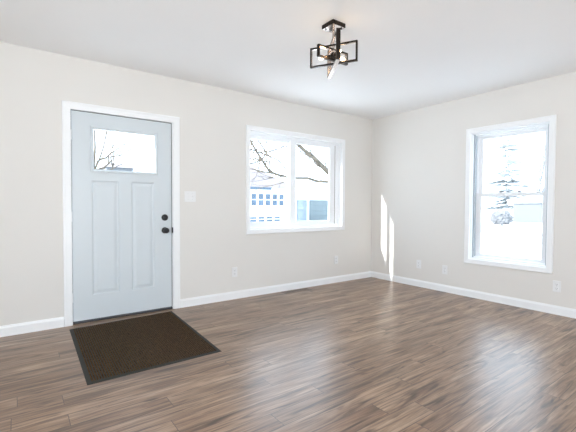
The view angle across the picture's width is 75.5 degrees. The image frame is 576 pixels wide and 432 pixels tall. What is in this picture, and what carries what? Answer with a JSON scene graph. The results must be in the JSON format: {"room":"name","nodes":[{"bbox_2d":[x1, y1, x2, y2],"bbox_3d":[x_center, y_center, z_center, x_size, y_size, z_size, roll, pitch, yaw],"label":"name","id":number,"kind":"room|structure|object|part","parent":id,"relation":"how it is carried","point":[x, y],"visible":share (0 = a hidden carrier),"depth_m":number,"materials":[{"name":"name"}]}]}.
{"room":"empty living room","nodes":[
{"label":"empty living room","id":0,"kind":"room"},
{"bbox_2d":[0,42,372,325],"bbox_3d":[-1.274,-0.234,4.008,6.597,2.453,0.150,-1,2,-36],"label":"wall","id":1,"kind":"structure","parent":0,"point":[34,83],"depth_m":4.04,"materials":[{"name":"beige paint"}]},
{"bbox_2d":[0,317,63,336],"bbox_3d":[-2.902,0.976,2.747,2.148,0.090,0.016,-1,2,-36],"label":"baseboard","id":2,"kind":"structure","parent":1,"relation":"attached to","point":[27,327],"depth_m":3.23,"materials":[{"name":"white paint"}]},
{"bbox_2d":[62,100,179,326],"bbox_3d":[-1.627,-0.023,3.717,1.078,2.045,0.212,-1,2,-36],"label":"door","id":3,"kind":"structure","parent":1,"relation":"in","point":[121,229],"depth_m":3.65,"materials":[{"name":"white paint"}]},
{"bbox_3d":[-1.769,0.206,3.604,0.240,1.088,0.043,-1,2,-36],"label":"raised panel","id":4,"kind":"part","parent":3,"relation":"part of","materials":[{"name":"blue paint"}]},
{"bbox_3d":[-1.614,-0.635,3.687,0.622,0.434,0.053,-1,2,-36],"label":"lite frame","id":5,"kind":"part","parent":3,"relation":"part of","materials":[{"name":"blue paint"}]},
{"bbox_3d":[-1.488,0.202,3.810,0.224,1.088,0.043,-1,2,-36],"label":"raised panel","id":6,"kind":"part","parent":3,"relation":"part of","materials":[{"name":"blue paint"}]},
{"bbox_3d":[-1.278,0.151,3.892,0.066,0.066,0.072,-1,2,-36],"label":"knob","id":7,"kind":"part","parent":3,"relation":"part of","materials":[{"name":"black metal"}]},
{"bbox_2d":[184,191,195,201],"bbox_3d":[-1.065,-0.212,4.059,0.128,0.116,0.017,-1,2,-36],"label":"light switch","id":8,"kind":"object","parent":1,"relation":"attached to","point":[190,196],"visible":1,"depth_m":4.06,"materials":[{"name":"white plastic"}]},
{"bbox_2d":[232,267,236,276],"bbox_3d":[-0.632,0.665,4.410,0.072,0.116,0.009,-1,2,-36],"label":"electrical outlet","id":9,"kind":"object","parent":1,"relation":"attached to","point":[234,269],"visible":1,"depth_m":4.40,"materials":[{"name":"white plastic"}]},
{"bbox_2d":[180,271,370,307],"bbox_3d":[0.071,0.929,4.930,3.067,0.090,0.016,-1,2,-36],"label":"baseboard","id":10,"kind":"structure","parent":1,"relation":"attached to","point":[194,301],"depth_m":4.67,"materials":[{"name":"white paint"}]},
{"bbox_2d":[246,125,344,234],"bbox_3d":[0.112,-0.446,5.025,1.654,1.317,0.194,-1,2,-36],"label":"window","id":11,"kind":"structure","parent":1,"relation":"in","point":[336,152],"depth_m":5.00,"materials":[{"name":"white paint"}]},
{"bbox_3d":[-0.223,-0.442,4.806,0.670,1.131,0.022,-1,2,-36],"label":"sash","id":12,"kind":"part","parent":11,"relation":"part of","materials":[{"name":"glass"}]},
{"bbox_3d":[0.361,-0.450,5.203,0.853,1.131,0.026,-1,2,-36],"label":"sash","id":13,"kind":"part","parent":11,"relation":"part of","materials":[{"name":"glass"}]},
{"bbox_2d":[334,256,337,263],"bbox_3d":[0.698,0.634,5.386,0.072,0.116,0.009,-1,2,-36],"label":"electrical outlet","id":14,"kind":"object","parent":1,"relation":"attached to","point":[335,257],"visible":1,"depth_m":5.38,"materials":[{"name":"white plastic"}]},
{"bbox_2d":[0,277,575,431],"bbox_3d":[0.693,1.136,1.360,6.597,0.120,6.814,-1,2,-36],"label":"floor","id":15,"kind":"structure","parent":0,"point":[370,354],"depth_m":2.48,"materials":[{"name":"laminate"}]},
{"bbox_2d":[70,311,221,384],"bbox_3d":[-1.226,1.014,3.091,0.967,0.010,1.338,-1,2,-36],"label":"door mat","id":16,"kind":"object","parent":15,"relation":"on","point":[116,349],"visible":1,"depth_m":2.92,"materials":[{"name":"brown rubber"}]},
{"bbox_2d":[282,288,311,293],"bbox_3d":[0.115,0.974,4.854,0.415,0.005,0.120,-1,2,-36],"label":"floor vent","id":17,"kind":"object","parent":15,"relation":"in","point":[301,289],"visible":1,"depth_m":4.85,"materials":[{"name":"brown metal"}]},
{"bbox_2d":[0,0,575,119],"bbox_3d":[0.704,-1.436,1.288,6.597,0.120,6.814,-1,2,-36],"label":"ceiling","id":18,"kind":"structure","parent":0,"point":[413,54],"depth_m":3.04,"materials":[{"name":"white paint"}]},
{"bbox_2d":[310,19,357,78],"bbox_3d":[0.326,-1.258,2.771,0.292,0.322,0.361,-1,2,-36],"label":"ceiling light","id":19,"kind":"object","parent":18,"relation":"attached to","point":[333,26],"visible":1,"depth_m":2.73,"materials":[{"name":"black metal"}]},
{"bbox_3d":[0.333,-1.195,2.762,0.290,0.088,0.022,-1,2,-35],"label":"frame","id":20,"kind":"part","parent":19,"relation":"part of","materials":[{"name":"brown metal"}]},
{"bbox_3d":[0.337,-1.283,2.759,0.018,0.215,0.018,-1,2,-36],"label":"stem","id":21,"kind":"part","parent":19,"relation":"part of","materials":[{"name":"brown metal"}]},
{"bbox_3d":[0.341,-1.207,2.791,0.030,0.218,0.400,0,2,-3],"label":"frame","id":22,"kind":"part","parent":19,"relation":"part of","materials":[{"name":"brown metal"}]},
{"bbox_3d":[0.337,-1.197,2.761,0.191,0.148,0.329,-1,2,-36],"label":"frame","id":23,"kind":"part","parent":19,"relation":"part of","materials":[{"name":"brown metal"}]},
{"bbox_2d":[371,71,575,308],"bbox_3d":[3.296,-0.191,3.232,0.150,2.453,6.514,-1,2,-36],"label":"wall","id":24,"kind":"structure","parent":0,"point":[419,155],"depth_m":4.75,"materials":[{"name":"beige paint"}]},
{"bbox_2d":[416,260,420,268],"bbox_3d":[1.808,0.666,5.143,0.009,0.116,0.072,-1,2,-36],"label":"electrical outlet","id":25,"kind":"object","parent":24,"relation":"attached to","point":[418,265],"visible":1,"depth_m":5.14,"materials":[{"name":"white plastic"}]},
{"bbox_2d":[442,265,447,273],"bbox_3d":[2.037,0.699,4.832,0.009,0.116,0.072,-1,2,-36],"label":"electrical outlet","id":26,"kind":"object","parent":24,"relation":"attached to","point":[444,267],"visible":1,"depth_m":4.83,"materials":[{"name":"white plastic"}]},
{"bbox_2d":[371,271,575,318],"bbox_3d":[3.229,0.991,3.209,0.016,0.090,6.498,-1,2,-36],"label":"baseboard","id":27,"kind":"structure","parent":24,"relation":"attached to","point":[542,307],"depth_m":4.42,"materials":[{"name":"white paint"}]},
{"bbox_2d":[464,115,556,273],"bbox_3d":[2.529,-0.232,4.261,0.168,1.643,0.943,-1,2,-36],"label":"window","id":28,"kind":"structure","parent":24,"relation":"in","point":[475,137],"depth_m":4.27,"materials":[{"name":"white paint"}]},
{"bbox_3d":[2.555,0.110,4.290,0.024,0.754,0.738,-1,2,-36],"label":"sash","id":29,"kind":"part","parent":28,"relation":"part of","materials":[{"name":"glass"}]},
{"bbox_3d":[2.579,-0.590,4.287,0.025,0.722,0.738,-1,2,-36],"label":"sash","id":30,"kind":"part","parent":28,"relation":"part of","materials":[{"name":"white plastic"}]},
{"bbox_2d":[553,280,560,292],"bbox_3d":[2.771,0.726,3.833,0.009,0.116,0.072,-1,2,-36],"label":"electrical outlet","id":31,"kind":"object","parent":24,"relation":"attached to","point":[556,284],"visible":1,"depth_m":3.83,"materials":[{"name":"white plastic"}]},
{"label":"outside","id":32,"kind":"structure","parent":0,"visible":0},
{"bbox_2d":[481,210,541,259],"bbox_3d":[-0.007,1.609,0.045,320.000,0.001,320.000,-1,2,-36],"label":"ground","id":33,"kind":"structure","parent":32,"point":[493,247],"depth_m":18.32,"materials":[{"name":"white snow"}]},
{"bbox_2d":[100,163,135,170],"bbox_3d":[-21.260,-3.088,45.107,3.300,6.700,8.500,-1,2,-36],"label":"house","id":34,"kind":"structure","parent":33,"relation":"on","point":[120,167],"depth_m":42.18,"materials":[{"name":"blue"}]},
{"bbox_2d":[94,130,142,169],"bbox_3d":[-6.713,-1.953,15.034,1.903,6.242,2.589,1,2,24],"label":"bare tree","id":35,"kind":"object","parent":33,"relation":"on","point":[110,160],"visible":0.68,"depth_m":14.53,"materials":[{"name":"grey plant"}]},
{"bbox_2d":[250,166,297,221],"bbox_3d":[-6.469,-2.336,34.865,11.800,5.900,8.950,-1,2,-36],"label":"house","id":36,"kind":"structure","parent":33,"relation":"on","point":[261,200],"depth_m":33.50,"materials":[{"name":"white"}]},
{"bbox_3d":[-3.006,-1.435,32.501,0.540,1.060,0.025,-1,2,-36],"label":"pane","id":37,"kind":"part","parent":36,"relation":"part of","materials":[{"name":"blue glass"}]},
{"bbox_3d":[-2.410,-1.444,32.938,0.540,1.060,0.025,-1,2,-36],"label":"pane","id":38,"kind":"part","parent":36,"relation":"part of","materials":[{"name":"blue glass"}]},
{"bbox_3d":[-1.813,-1.453,33.376,0.540,1.060,0.025,-1,2,-36],"label":"pane","id":39,"kind":"part","parent":36,"relation":"part of","materials":[{"name":"blue glass"}]},
{"bbox_3d":[-1.217,-1.463,33.814,0.540,1.060,0.025,-1,2,-36],"label":"pane","id":40,"kind":"part","parent":36,"relation":"part of","materials":[{"name":"blue glass"}]},
{"bbox_3d":[-0.620,-1.472,34.252,0.540,1.060,0.025,-1,2,-36],"label":"pane","id":41,"kind":"part","parent":36,"relation":"part of","materials":[{"name":"blue glass"}]},
{"bbox_2d":[250,139,327,205],"bbox_3d":[0.386,-2.518,14.001,6.396,7.531,3.425,-1,2,-36],"label":"bare tree","id":42,"kind":"object","parent":33,"relation":"on","point":[307,153],"visible":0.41,"depth_m":13.31,"materials":[{"name":"grey plant"}]},
{"bbox_2d":[296,182,327,220],"bbox_3d":[1.204,-1.595,40.061,7.200,4.200,7.400,-1,2,-36],"label":"garage","id":43,"kind":"structure","parent":33,"relation":"on","point":[313,205],"depth_m":36.99,"materials":[{"name":"white"}]},
{"bbox_3d":[1.345,-0.469,35.923,1.200,2.140,0.130,-1,2,-36],"label":"door","id":44,"kind":"part","parent":43,"relation":"part of","materials":[{"name":"white"}]},
{"bbox_2d":[490,210,513,225],"bbox_3d":[17.958,0.154,31.319,1.623,1.364,1.790,-1,2,-36],"label":"shrub","id":45,"kind":"object","parent":33,"relation":"on","point":[501,217],"visible":1,"depth_m":30.82,"materials":[{"name":"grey plant"}]},
{"bbox_2d":[482,135,541,212],"bbox_3d":[28.764,-7.059,48.673,9.096,14.900,9.010,-1,2,-36],"label":"spruce","id":46,"kind":"object","parent":33,"relation":"on","point":[507,180],"visible":0.61,"depth_m":47.91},
{"bbox_2d":[510,196,542,222],"bbox_3d":[27.958,-0.909,39.632,8.600,3.100,4.600,-1,2,-36],"label":"house","id":47,"kind":"structure","parent":33,"relation":"on","point":[528,209],"depth_m":37.74,"materials":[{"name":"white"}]},
{"bbox_2d":[527,138,544,191],"bbox_3d":[40.902,-6.546,58.891,6.094,13.590,5.993,-1,2,-36],"label":"bare tree","id":48,"kind":"object","parent":33,"relation":"on","point":[543,155],"visible":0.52,"depth_m":58.48,"materials":[{"name":"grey plant"}]}
]}

